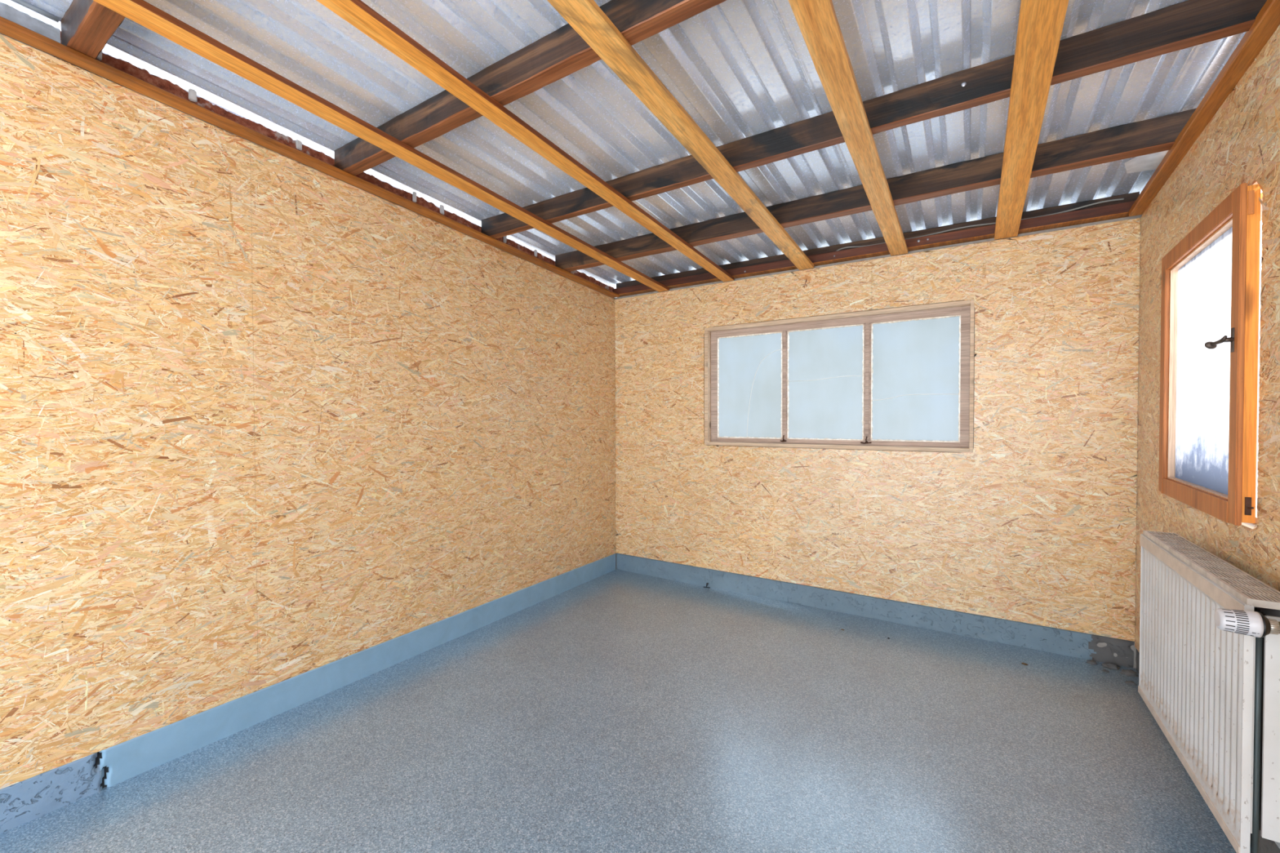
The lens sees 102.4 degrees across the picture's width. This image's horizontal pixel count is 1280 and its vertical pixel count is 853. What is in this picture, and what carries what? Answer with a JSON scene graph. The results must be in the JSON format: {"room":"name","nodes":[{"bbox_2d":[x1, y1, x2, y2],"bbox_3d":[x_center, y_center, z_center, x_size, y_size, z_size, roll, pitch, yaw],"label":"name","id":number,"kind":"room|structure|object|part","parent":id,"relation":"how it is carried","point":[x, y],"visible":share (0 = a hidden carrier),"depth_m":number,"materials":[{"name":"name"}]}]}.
{"room":"empty shed interior","nodes":[
{"label":"empty shed interior","id":0,"kind":"room"},
{"bbox_2d":[0,1,615,789],"bbox_3d":[-1.493,-0.088,2.163,0.141,2.512,4.620,0,1,33],"label":"wall","id":1,"kind":"structure","parent":0,"point":[268,418],"depth_m":1.96,"materials":[{"name":"brown wood"}]},
{"bbox_2d":[96,50,102,60],"bbox_3d":[-1.744,-1.208,1.653,0.010,0.054,0.022,0,1,33],"label":"lump","id":2,"kind":"object","parent":1,"relation":"attached to","point":[100,56],"visible":0.29,"depth_m":1.66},
{"bbox_2d":[188,88,197,102],"bbox_3d":[-1.614,-1.194,1.856,0.010,0.044,0.025,0,1,33],"label":"lump","id":3,"kind":"object","parent":1,"relation":"attached to","point":[192,93],"visible":1,"depth_m":1.85,"materials":[{"name":"white"}]},
{"bbox_2d":[295,139,302,150],"bbox_3d":[-1.425,-1.176,2.150,0.010,0.038,0.022,0,1,33],"label":"lump","id":4,"kind":"object","parent":1,"relation":"attached to","point":[299,144],"visible":1,"depth_m":2.15,"materials":[{"name":"white"}]},
{"bbox_2d":[0,553,615,833],"bbox_3d":[-1.454,1.104,2.151,0.047,0.130,4.600,0,1,33],"label":"baseboard","id":5,"kind":"structure","parent":1,"relation":"attached to","point":[28,800],"depth_m":1.98,"materials":[{"name":"paint"}]},
{"bbox_2d":[0,16,619,297],"bbox_3d":[-1.408,-1.109,2.094,0.067,0.281,4.520,0,1,33],"label":"ceiling beam","id":6,"kind":"structure","parent":1,"relation":"attached to","point":[8,28],"depth_m":1.93,"materials":[{"name":"brown wood"}]},
{"bbox_2d":[412,191,416,202],"bbox_3d":[-1.138,-1.158,2.597,0.010,0.052,0.021,0,1,33],"label":"lump","id":7,"kind":"object","parent":1,"relation":"attached to","point":[414,193],"visible":0.97,"depth_m":2.59,"materials":[{"name":"white"}]},
{"bbox_2d":[440,204,444,214],"bbox_3d":[-1.051,-1.151,2.732,0.010,0.048,0.026,0,1,33],"label":"lump","id":8,"kind":"object","parent":1,"relation":"attached to","point":[442,207],"visible":1,"depth_m":2.73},
{"bbox_2d":[502,235,506,243],"bbox_3d":[-0.814,-1.132,3.103,0.010,0.050,0.024,0,1,33],"label":"lump","id":9,"kind":"object","parent":1,"relation":"attached to","point":[504,237],"visible":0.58,"depth_m":3.10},
{"bbox_2d":[533,249,537,257],"bbox_3d":[-0.673,-1.119,3.322,0.010,0.043,0.024,0,1,33],"label":"lump","id":10,"kind":"object","parent":1,"relation":"attached to","point":[535,251],"visible":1,"depth_m":3.32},
{"bbox_2d":[0,0,1246,288],"bbox_3d":[-0.146,-1.231,1.317,3.867,0.316,4.980,0,1,33],"label":"ceiling","id":11,"kind":"structure","parent":0,"point":[740,69],"depth_m":1.85,"materials":[{"name":"silver metal"}]},
{"bbox_2d":[10,0,58,22],"bbox_3d":[-2.209,-1.280,0.915,0.016,0.107,1.576,0,1,33],"label":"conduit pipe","id":12,"kind":"object","parent":11,"relation":"attached to","point":[22,2],"visible":1,"depth_m":1.54,"materials":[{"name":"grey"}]},
{"bbox_2d":[60,0,124,58],"bbox_3d":[-0.488,-1.188,0.792,3.042,0.112,0.065,0,1,33],"label":"roof beam","id":13,"kind":"structure","parent":11,"relation":"attached to","point":[87,26],"depth_m":1.49,"materials":[{"name":"brown wood"}]},
{"bbox_2d":[333,0,726,175],"bbox_3d":[-0.053,-1.153,1.471,3.042,0.112,0.060,0,1,33],"label":"roof beam","id":14,"kind":"structure","parent":11,"relation":"attached to","point":[562,52],"depth_m":1.65,"materials":[{"name":"brown wood"}]},
{"bbox_2d":[481,0,1266,238],"bbox_3d":[0.381,-1.119,2.147,3.042,0.111,0.048,0,1,33],"label":"roof beam","id":15,"kind":"structure","parent":11,"relation":"attached to","point":[1188,24],"depth_m":1.72,"materials":[{"name":"brown wood"}]},
{"bbox_2d":[960,81,966,87],"bbox_3d":[1.059,-1.119,1.682,0.016,0.016,0.003,0,1,33],"label":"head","id":16,"kind":"object","parent":15,"relation":"attached to","point":[963,84],"visible":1,"depth_m":1.68},
{"bbox_2d":[555,108,1195,271],"bbox_3d":[0.723,-1.092,2.680,3.042,0.112,0.063,0,1,33],"label":"roof beam","id":17,"kind":"structure","parent":11,"relation":"attached to","point":[1156,135],"depth_m":2.29,"materials":[{"name":"brown wood"}]},
{"bbox_2d":[1124,150,1168,173],"bbox_3d":[2.107,-1.123,2.112,0.160,0.022,0.350,0,1,33],"label":"flashing","id":18,"kind":"object","parent":11,"relation":"attached to","point":[1152,161],"visible":0.57,"depth_m":2.18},
{"bbox_2d":[0,568,1250,852],"bbox_3d":[-0.153,1.238,1.343,3.299,0.120,4.840,0,1,33],"label":"floor","id":19,"kind":"structure","parent":0,"point":[616,711],"depth_m":1.83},
{"bbox_2d":[1085,660,1097,665],"bbox_3d":[2.199,1.146,2.504,0.044,0.015,0.031,0,1,33],"label":"rubble","id":20,"kind":"object","parent":19,"relation":"on","point":[1091,662],"visible":1,"depth_m":2.50,"materials":[{"name":"concrete"}]},
{"bbox_2d":[1101,662,1120,670],"bbox_3d":[2.255,1.143,2.463,0.070,0.022,0.054,0,1,33],"label":"rubble","id":21,"kind":"object","parent":19,"relation":"on","point":[1111,666],"visible":1,"depth_m":2.45,"materials":[{"name":"concrete"}]},
{"bbox_2d":[1119,669,1138,677],"bbox_3d":[2.276,1.145,2.394,0.053,0.021,0.054,0,1,-17],"label":"rubble","id":22,"kind":"object","parent":19,"relation":"on","point":[1129,673],"visible":1,"depth_m":2.39,"materials":[{"name":"concrete"}]},
{"bbox_2d":[1124,680,1137,685],"bbox_3d":[2.205,1.150,2.311,0.044,0.014,0.028,0,1,33],"label":"rubble","id":23,"kind":"object","parent":19,"relation":"on","point":[1129,682],"visible":1,"depth_m":2.31,"materials":[{"name":"concrete"}]},
{"bbox_2d":[614,214,1142,668],"bbox_3d":[1.061,0.068,3.334,3.176,2.150,0.141,0,1,33],"label":"wall","id":24,"kind":"structure","parent":0,"point":[1036,524],"depth_m":2.84,"materials":[{"name":"brown wood"}]},
{"bbox_2d":[613,284,657,297],"bbox_3d":[-0.068,-1.044,3.849,0.353,0.056,0.231,0,1,33],"label":"wall plate","id":25,"kind":"object","parent":24,"relation":"on","point":[642,288],"depth_m":3.92,"materials":[{"name":"brown wood"}]},
{"bbox_2d":[93,0,669,292],"bbox_3d":[-1.052,-1.105,1.883,0.091,0.283,4.549,0,1,33],"label":"ceiling beam","id":26,"kind":"structure","parent":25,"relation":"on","point":[140,11],"depth_m":1.80,"materials":[{"name":"brown wood"}]},
{"bbox_2d":[316,0,734,282],"bbox_3d":[-0.621,-1.101,1.606,0.082,0.283,4.549,0,1,33],"label":"ceiling beam","id":27,"kind":"structure","parent":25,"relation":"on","point":[357,13],"depth_m":1.77,"materials":[{"name":"brown wood"}]},
{"bbox_2d":[658,272,721,288],"bbox_3d":[0.342,-1.040,3.585,0.424,0.056,0.231,0,1,33],"label":"wall plate","id":28,"kind":"object","parent":24,"relation":"on","point":[708,277],"depth_m":3.66,"materials":[{"name":"brown wood"}]},
{"bbox_2d":[546,0,813,270],"bbox_3d":[-0.180,-1.098,1.323,0.093,0.283,4.549,0,1,33],"label":"ceiling beam","id":29,"kind":"structure","parent":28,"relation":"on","point":[585,17],"depth_m":1.72,"materials":[{"name":"brown wood"}]},
{"bbox_2d":[724,259,797,279],"bbox_3d":[0.773,-1.037,3.308,0.438,0.056,0.232,0,1,33],"label":"wall plate","id":30,"kind":"object","parent":24,"relation":"on","point":[786,264],"depth_m":3.37,"materials":[{"name":"brown wood"}]},
{"bbox_2d":[704,299,974,452],"bbox_3d":[1.154,-0.277,3.245,1.598,0.826,0.100,0,1,33],"label":"window","id":31,"kind":"structure","parent":24,"relation":"in","point":[900,378],"depth_m":3.18,"materials":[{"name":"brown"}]},
{"bbox_3d":[0.747,-0.274,3.528,0.454,0.701,0.002,0,1,33],"label":"pane","id":32,"kind":"part","parent":31,"relation":"part of","materials":[{"name":"white"}]},
{"bbox_3d":[1.167,-0.270,3.258,0.458,0.701,0.002,0,1,33],"label":"pane","id":33,"kind":"part","parent":31,"relation":"part of","materials":[{"name":"white"}]},
{"bbox_3d":[1.591,-0.267,2.986,0.450,0.701,0.002,0,1,33],"label":"pane","id":34,"kind":"part","parent":31,"relation":"part of","materials":[{"name":"white"}]},
{"bbox_2d":[807,243,890,266],"bbox_3d":[1.220,-1.033,3.022,0.435,0.056,0.232,0,1,33],"label":"wall plate","id":35,"kind":"object","parent":24,"relation":"on","point":[882,249],"depth_m":3.08,"materials":[{"name":"brown wood"}]},
{"bbox_2d":[788,0,907,255],"bbox_3d":[0.261,-1.094,1.040,0.091,0.283,4.549,0,1,33],"label":"ceiling beam","id":36,"kind":"structure","parent":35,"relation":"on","point":[817,21],"depth_m":1.67,"materials":[{"name":"brown wood"}]},
{"bbox_2d":[616,191,1139,288],"bbox_3d":[1.099,-1.089,3.263,3.019,0.058,0.057,0,1,33],"label":"beam","id":37,"kind":"structure","parent":35,"relation":"on","point":[1133,196],"depth_m":2.94,"materials":[{"name":"brown wood"}]},
{"bbox_2d":[616,553,1133,667],"bbox_3d":[1.096,1.080,3.286,3.019,0.128,0.050,0,1,33],"label":"baseboard","id":38,"kind":"structure","parent":24,"relation":"attached to","point":[1053,640],"depth_m":2.98,"materials":[{"name":"paint"}]},
{"bbox_2d":[904,224,995,251],"bbox_3d":[1.648,-1.030,2.747,0.405,0.056,0.232,0,1,33],"label":"wall plate","id":39,"kind":"object","parent":24,"relation":"on","point":[987,232],"depth_m":2.80,"materials":[{"name":"brown wood"}]},
{"bbox_2d":[835,198,1124,251],"bbox_3d":[1.721,-1.062,2.808,1.362,0.055,0.012,0,1,33],"label":"cable","id":40,"kind":"object","parent":39,"relation":"on","point":[1118,199],"visible":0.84,"depth_m":2.73,"materials":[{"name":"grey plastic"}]},
{"bbox_2d":[1017,200,1135,234],"bbox_3d":[2.083,-1.026,2.467,0.428,0.056,0.232,0,1,33],"label":"wall plate","id":41,"kind":"object","parent":24,"relation":"on","point":[1113,211],"depth_m":2.52,"materials":[{"name":"brown wood"}]},
{"bbox_2d":[994,0,1068,239],"bbox_3d":[0.680,-1.091,0.770,0.101,0.283,4.549,0,1,33],"label":"ceiling beam","id":42,"kind":"structure","parent":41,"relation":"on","point":[1041,22],"depth_m":1.63,"materials":[{"name":"brown wood"}]},
{"bbox_2d":[1134,24,1279,652],"bbox_3d":[1.199,-0.062,0.510,0.141,2.501,4.740,0,1,33],"label":"wall","id":43,"kind":"structure","parent":0,"point":[1240,144],"depth_m":1.58,"materials":[{"name":"brown wood"}]},
{"bbox_2d":[1128,0,1279,216],"bbox_3d":[1.092,-1.093,0.489,0.063,0.291,4.520,0,1,33],"label":"ceiling beam","id":44,"kind":"structure","parent":43,"relation":"attached to","point":[1267,20],"depth_m":1.60,"materials":[{"name":"brown wood"}]},
{"bbox_2d":[1135,648,1279,852],"bbox_3d":[1.129,1.134,0.493,0.049,0.110,4.600,0,1,33],"label":"baseboard","id":45,"kind":"structure","parent":43,"relation":"attached to","point":[1265,846],"depth_m":1.38,"materials":[{"name":"concrete"}]},
{"bbox_2d":[1137,530,1279,852],"bbox_3d":[1.665,0.729,1.502,0.136,0.685,0.848,0,1,33],"label":"radiator","id":46,"kind":"object","parent":43,"relation":"attached to","point":[1212,692],"visible":0.98,"depth_m":1.34,"materials":[{"name":"metal"}]},
{"bbox_2d":[1142,530,1279,609],"bbox_3d":[1.649,0.395,1.506,0.085,0.017,0.840,0,1,33],"label":"grille","id":47,"kind":"object","parent":46,"relation":"attached to","point":[1242,590],"depth_m":1.38,"materials":[{"name":"metal"}]},
{"bbox_2d":[1213,608,1279,637],"bbox_3d":[1.332,0.426,1.151,0.101,0.055,0.077,0,1,25],"label":"valve","id":48,"kind":"object","parent":46,"relation":"attached to","point":[1253,624],"visible":1,"depth_m":1.12,"materials":[{"name":"grey plastic"}]},
{"bbox_3d":[1.684,0.693,1.488,0.014,0.563,0.807,0,1,33],"label":"panel","id":49,"kind":"part","parent":46,"relation":"part of","materials":[{"name":"metal"}]},
{"bbox_2d":[1158,182,1262,525],"bbox_3d":[1.947,-0.203,1.755,0.209,0.973,0.869,0,1,33],"label":"window","id":50,"kind":"structure","parent":43,"relation":"in","point":[1211,278],"depth_m":1.68,"materials":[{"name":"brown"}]},
{"bbox_3d":[1.935,-0.203,1.762,0.004,0.823,0.690,1,1,35],"label":"pane","id":51,"kind":"part","parent":50,"relation":"part of","materials":[{"name":"white"}]},
{"bbox_3d":[1.688,-0.249,1.490,0.027,0.024,0.051,0,1,17],"label":"handle lever","id":52,"kind":"part","parent":50,"relation":"part of","materials":[{"name":"metal"}]},
{"bbox_3d":[1.692,-0.247,1.469,0.005,0.069,0.012,0,1,33],"label":"handle plate","id":53,"kind":"part","parent":50,"relation":"part of","materials":[{"name":"metal"}]},
{"bbox_3d":[-0.010,1.412,1.586,27.000,0.225,28.000,0,1,33],"label":"ground","id":54,"kind":"structure","parent":0,"visible":0},
{"bbox_2d":[1255,270,1261,507],"bbox_3d":[2.106,0.000,5.789,12.000,2.440,0.200,0,1,33],"label":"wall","id":55,"kind":"structure","parent":54,"relation":"on","point":[1260,286],"depth_m":3.96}
]}

